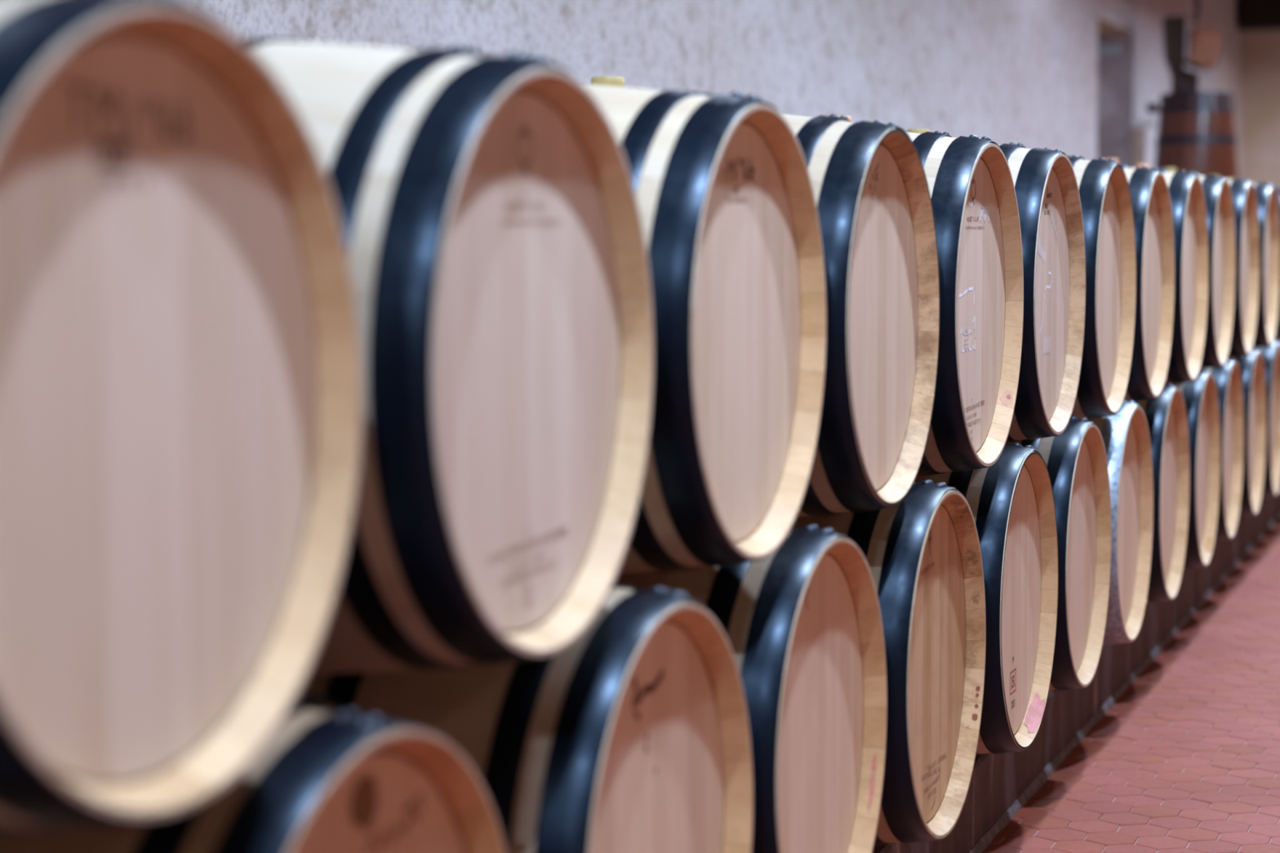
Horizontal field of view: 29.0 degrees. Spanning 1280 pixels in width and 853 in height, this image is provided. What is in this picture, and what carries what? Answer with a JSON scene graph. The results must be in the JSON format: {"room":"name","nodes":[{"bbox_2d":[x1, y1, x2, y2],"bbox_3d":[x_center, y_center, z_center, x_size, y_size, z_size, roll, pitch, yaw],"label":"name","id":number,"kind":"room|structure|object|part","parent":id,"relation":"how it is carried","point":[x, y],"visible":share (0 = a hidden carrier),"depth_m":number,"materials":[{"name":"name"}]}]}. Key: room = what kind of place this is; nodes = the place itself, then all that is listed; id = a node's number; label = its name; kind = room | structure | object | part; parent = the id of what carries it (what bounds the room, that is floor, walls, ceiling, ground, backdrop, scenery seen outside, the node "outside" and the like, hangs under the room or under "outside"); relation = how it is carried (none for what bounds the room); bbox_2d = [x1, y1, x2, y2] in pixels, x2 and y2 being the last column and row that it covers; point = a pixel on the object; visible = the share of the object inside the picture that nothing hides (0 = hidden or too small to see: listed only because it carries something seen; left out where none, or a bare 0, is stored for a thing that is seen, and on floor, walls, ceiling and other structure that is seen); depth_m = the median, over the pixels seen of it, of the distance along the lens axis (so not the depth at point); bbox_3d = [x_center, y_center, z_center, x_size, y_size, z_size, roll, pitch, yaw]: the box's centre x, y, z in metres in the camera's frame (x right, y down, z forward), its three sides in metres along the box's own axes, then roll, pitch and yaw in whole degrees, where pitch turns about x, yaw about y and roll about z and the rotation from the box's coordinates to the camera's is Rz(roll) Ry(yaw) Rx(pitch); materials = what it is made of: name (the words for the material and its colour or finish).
{"room":"wine cellar","nodes":[
{"label":"wine cellar","id":0,"kind":"room"},
{"bbox_2d":[186,0,1244,178],"bbox_3d":[0.997,-1.566,12.318,0.764,3.700,29.000,1,5,20],"label":"wall","id":1,"kind":"structure","parent":0,"point":[1024,72],"depth_m":11.38,"materials":[{"name":"paint"}]},
{"bbox_2d":[1097,44,1120,55],"bbox_3d":[3.382,-2.849,18.742,0.519,0.070,0.060,1,5,20],"label":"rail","id":2,"kind":"object","parent":1,"relation":"attached to","point":[1112,49],"visible":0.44,"depth_m":18.65,"materials":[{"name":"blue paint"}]},
{"bbox_2d":[1097,17,1131,35],"bbox_3d":[3.175,-2.970,18.061,0.588,0.100,1.600,1,5,20],"label":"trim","id":3,"kind":"structure","parent":1,"relation":"attached to","point":[1104,28],"depth_m":18.26,"materials":[{"name":"brown wood"}]},
{"bbox_2d":[981,520,1279,852],"bbox_3d":[4.924,0.472,11.051,8.800,0.201,29.400,1,5,20],"label":"floor","id":4,"kind":"structure","parent":0,"point":[1186,759],"depth_m":5.94,"materials":[{"name":"tile"}]},
{"bbox_2d":[0,690,506,852],"bbox_3d":[-0.664,0.540,2.307,0.950,0.669,0.662,1,5,20],"label":"wine barrel","id":5,"kind":"object","parent":4,"relation":"on","point":[331,777],"visible":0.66,"depth_m":2.10,"materials":[{"name":"brown wood"}]},
{"bbox_2d":[0,0,362,834],"bbox_3d":[-0.776,-0.025,1.942,0.950,0.669,0.662,1,5,20],"label":"wine barrel","id":6,"kind":"object","parent":5,"relation":"on","point":[181,383],"visible":1,"depth_m":1.80,"materials":[{"name":"brown wood"}]},
{"bbox_2d":[299,582,753,852],"bbox_3d":[-0.403,0.480,3.006,0.950,0.669,0.662,1,5,20],"label":"wine barrel","id":7,"kind":"object","parent":4,"relation":"on","point":[633,736],"visible":0.39,"depth_m":2.71,"materials":[{"name":"brown wood"}]},
{"bbox_2d":[242,37,653,674],"bbox_3d":[-0.530,-0.077,2.615,0.950,0.669,0.662,1,5,20],"label":"wine barrel","id":8,"kind":"object","parent":7,"relation":"on","point":[488,208],"visible":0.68,"depth_m":2.38,"materials":[{"name":"brown wood"}]},
{"bbox_2d":[613,524,887,852],"bbox_3d":[-0.169,0.434,3.658,0.950,0.669,0.662,1,5,20],"label":"wine barrel","id":9,"kind":"object","parent":4,"relation":"on","point":[802,624],"visible":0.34,"depth_m":3.46,"materials":[{"name":"brown wood"}]},
{"bbox_2d":[582,84,826,573],"bbox_3d":[-0.286,-0.134,3.324,0.950,0.669,0.662,1,5,20],"label":"wine barrel","id":10,"kind":"object","parent":9,"relation":"on","point":[724,191],"visible":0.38,"depth_m":3.11,"materials":[{"name":"brown wood"}]},
{"bbox_2d":[792,479,986,845],"bbox_3d":[0.072,0.383,4.298,0.950,0.669,0.662,1,5,20],"label":"wine barrel","id":11,"kind":"object","parent":4,"relation":"on","point":[922,553],"visible":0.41,"depth_m":4.10,"materials":[{"name":"brown wood"}]},
{"bbox_2d":[591,76,939,517],"bbox_3d":[-0.050,-0.202,3.970,0.950,0.711,0.662,1,5,20],"label":"wine barrel","id":12,"kind":"object","parent":11,"relation":"on","point":[869,183],"visible":0.3,"depth_m":3.79,"materials":[{"name":"brown wood"}]},
{"bbox_2d":[914,443,1057,755],"bbox_3d":[0.316,0.324,4.979,0.950,0.669,0.662,1,5,20],"label":"wine barrel","id":13,"kind":"object","parent":4,"relation":"on","point":[1011,502],"visible":0.23,"depth_m":4.81,"materials":[{"name":"brown wood"}]},
{"bbox_2d":[906,130,1023,475],"bbox_3d":[0.187,-0.232,4.609,0.950,0.669,0.662,1,5,20],"label":"wine barrel","id":14,"kind":"object","parent":13,"relation":"on","point":[970,180],"visible":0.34,"depth_m":4.44,"materials":[{"name":"brown wood"}]},
{"bbox_2d":[1005,416,1111,690],"bbox_3d":[0.550,0.271,5.632,0.950,0.669,0.662,1,5,20],"label":"wine barrel","id":15,"kind":"object","parent":4,"relation":"on","point":[1075,460],"visible":0.24,"depth_m":5.51,"materials":[{"name":"brown wood"}]},
{"bbox_2d":[838,115,1085,442],"bbox_3d":[0.425,-0.306,5.273,0.950,0.707,0.662,1,5,20],"label":"wine barrel","id":16,"kind":"object","parent":15,"relation":"on","point":[1045,180],"visible":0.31,"depth_m":5.13,"materials":[{"name":"brown wood"}]},
{"bbox_2d":[872,488,1279,852],"bbox_3d":[1.548,0.498,8.440,0.751,0.182,16.000,1,5,20],"label":"plinth","id":17,"kind":"object","parent":4,"relation":"on","point":[1001,784],"visible":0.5,"depth_m":6.08,"materials":[{"name":"concrete"}]},
{"bbox_2d":[1087,400,1153,644],"bbox_3d":[0.781,0.227,6.275,0.950,0.669,0.662,1,5,20],"label":"wine barrel","id":18,"kind":"object","parent":4,"relation":"on","point":[1125,434],"visible":0.22,"depth_m":6.18,"materials":[{"name":"brown wood"}]},
{"bbox_2d":[906,128,1136,419],"bbox_3d":[0.664,-0.353,5.913,0.950,0.711,0.662,1,5,20],"label":"wine barrel","id":19,"kind":"object","parent":18,"relation":"on","point":[1106,204],"visible":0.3,"depth_m":5.78,"materials":[{"name":"brown wood"}]},
{"bbox_2d":[1119,163,1174,401],"bbox_3d":[0.896,-0.379,6.550,0.950,0.669,0.662,1,5,20],"label":"wine barrel","id":20,"kind":"object","parent":18,"relation":"on","point":[1148,188],"visible":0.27,"depth_m":6.46,"materials":[{"name":"brown wood"}]},
{"bbox_2d":[1131,120,1155,168],"bbox_3d":[3.737,-1.233,18.390,0.170,2.070,0.090,1,5,20],"label":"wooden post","id":21,"kind":"object","parent":4,"relation":"on","point":[1139,127],"visible":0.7,"depth_m":18.30,"materials":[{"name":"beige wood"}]},
{"bbox_2d":[1126,383,1189,603],"bbox_3d":[1.025,0.171,6.951,0.950,0.669,0.662,1,5,20],"label":"wine barrel","id":22,"kind":"object","parent":4,"relation":"on","point":[1166,415],"visible":0.21,"depth_m":6.86,"materials":[{"name":"brown wood"}]},
{"bbox_2d":[1133,167,1208,384],"bbox_3d":[1.136,-0.435,7.197,0.950,0.669,0.662,1,5,20],"label":"wine barrel","id":23,"kind":"object","parent":22,"relation":"on","point":[1186,193],"visible":0.19,"depth_m":7.10,"materials":[{"name":"brown wood"}]},
{"bbox_2d":[1154,91,1239,179],"bbox_3d":[4.157,-1.348,18.516,0.685,2.276,0.685,1,5,20],"label":"barrel","id":24,"kind":"object","parent":4,"relation":"on","point":[1197,131],"visible":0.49,"depth_m":18.20,"materials":[{"name":"brown wood"}]},
{"bbox_2d":[1146,102,1158,113],"bbox_3d":[3.845,-2.389,18.541,0.079,0.070,0.070,1,5,20],"label":"clamp","id":25,"kind":"object","parent":24,"relation":"attached to","point":[1151,108],"visible":1,"depth_m":18.51,"materials":[{"name":"black metal"}]},
{"bbox_2d":[1162,16,1222,93],"bbox_3d":[4.115,-2.764,18.419,0.412,0.560,0.325,0,4,6],"label":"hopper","id":26,"kind":"object","parent":24,"relation":"on","point":[1187,53],"visible":0.99,"depth_m":18.30,"materials":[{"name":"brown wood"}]},
{"bbox_3d":[4.122,-2.796,18.265,0.211,0.452,0.025,0,4,6],"label":"pale frame","id":27,"kind":"part","parent":26,"relation":"part of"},
{"bbox_3d":[4.187,-2.813,18.410,0.268,0.325,0.240,0,4,6],"label":"panel","id":28,"kind":"part","parent":26,"relation":"part of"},
{"bbox_2d":[1173,368,1220,568],"bbox_3d":[1.270,0.117,7.619,0.950,0.669,0.662,1,5,20],"label":"wine barrel","id":29,"kind":"object","parent":4,"relation":"on","point":[1200,396],"visible":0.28,"depth_m":7.54,"materials":[{"name":"brown wood"}]},
{"bbox_2d":[1128,165,1235,368],"bbox_3d":[1.377,-0.494,7.867,0.950,0.669,0.662,1,5,20],"label":"wine barrel","id":30,"kind":"object","parent":29,"relation":"on","point":[1216,190],"visible":0.2,"depth_m":7.80,"materials":[{"name":"brown wood"}]},
{"bbox_2d":[1200,357,1244,541],"bbox_3d":[1.502,0.063,8.267,0.950,0.669,0.662,1,5,20],"label":"wine barrel","id":31,"kind":"object","parent":4,"relation":"on","point":[1228,379],"visible":0.2,"depth_m":8.23,"materials":[{"name":"brown wood"}]},
{"bbox_2d":[1105,159,1259,357],"bbox_3d":[1.622,-0.568,8.533,0.950,0.707,0.662,1,5,20],"label":"wine barrel","id":32,"kind":"object","parent":31,"relation":"on","point":[1243,192],"visible":0.22,"depth_m":8.47,"materials":[{"name":"brown wood"}]},
{"bbox_2d":[1226,347,1266,517],"bbox_3d":[1.749,0.009,8.941,0.950,0.669,0.662,1,5,20],"label":"wine barrel","id":33,"kind":"object","parent":4,"relation":"on","point":[1251,366],"visible":0.16,"depth_m":8.89,"materials":[{"name":"brown wood"}]},
{"bbox_2d":[1135,164,1279,347],"bbox_3d":[1.869,-0.621,9.206,0.950,0.707,0.662,1,5,20],"label":"wine barrel","id":34,"kind":"object","parent":33,"relation":"on","point":[1266,194],"visible":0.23,"depth_m":9.16,"materials":[{"name":"brown wood"}]},
{"bbox_2d":[1252,339,1279,497],"bbox_3d":[1.990,-0.041,9.597,0.950,0.669,0.662,1,5,20],"label":"wine barrel","id":35,"kind":"object","parent":4,"relation":"on","point":[1270,354],"visible":0.17,"depth_m":9.42,"materials":[{"name":"brown wood"}]},
{"bbox_2d":[1165,168,1279,340],"bbox_3d":[2.111,-0.675,9.881,0.950,0.711,0.662,1,5,20],"label":"wine barrel","id":36,"kind":"object","parent":35,"relation":"on","point":[1277,336],"visible":0.06,"depth_m":9.60,"materials":[{"name":"brown wood"}]},
{"bbox_2d":[1242,30,1279,187],"bbox_3d":[10.079,-2.554,24.515,8.400,3.700,0.200,1,5,20],"label":"wall","id":37,"kind":"structure","parent":0,"point":[1261,48],"depth_m":25.66,"materials":[{"name":"paint"}]},
{"bbox_3d":[4.907,-3.416,10.748,8.800,0.200,29.400,1,5,20],"label":"ceiling","id":38,"kind":"structure","parent":0,"visible":0},
{"bbox_2d":[1192,0,1200,22],"bbox_3d":[4.093,-3.450,18.381,0.164,0.895,0.054,3,5,34],"label":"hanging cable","id":39,"kind":"object","parent":38,"relation":"hanging from","point":[1197,5],"visible":1,"depth_m":18.37,"materials":[{"name":"brown"}]},
{"bbox_2d":[1236,0,1279,31],"bbox_3d":[9.791,-4.127,23.614,7.960,0.418,0.350,1,5,20],"label":"ceiling beam","id":40,"kind":"structure","parent":38,"relation":"attached to","point":[1251,15],"depth_m":24.75,"materials":[{"name":"brown wood"}]}
]}

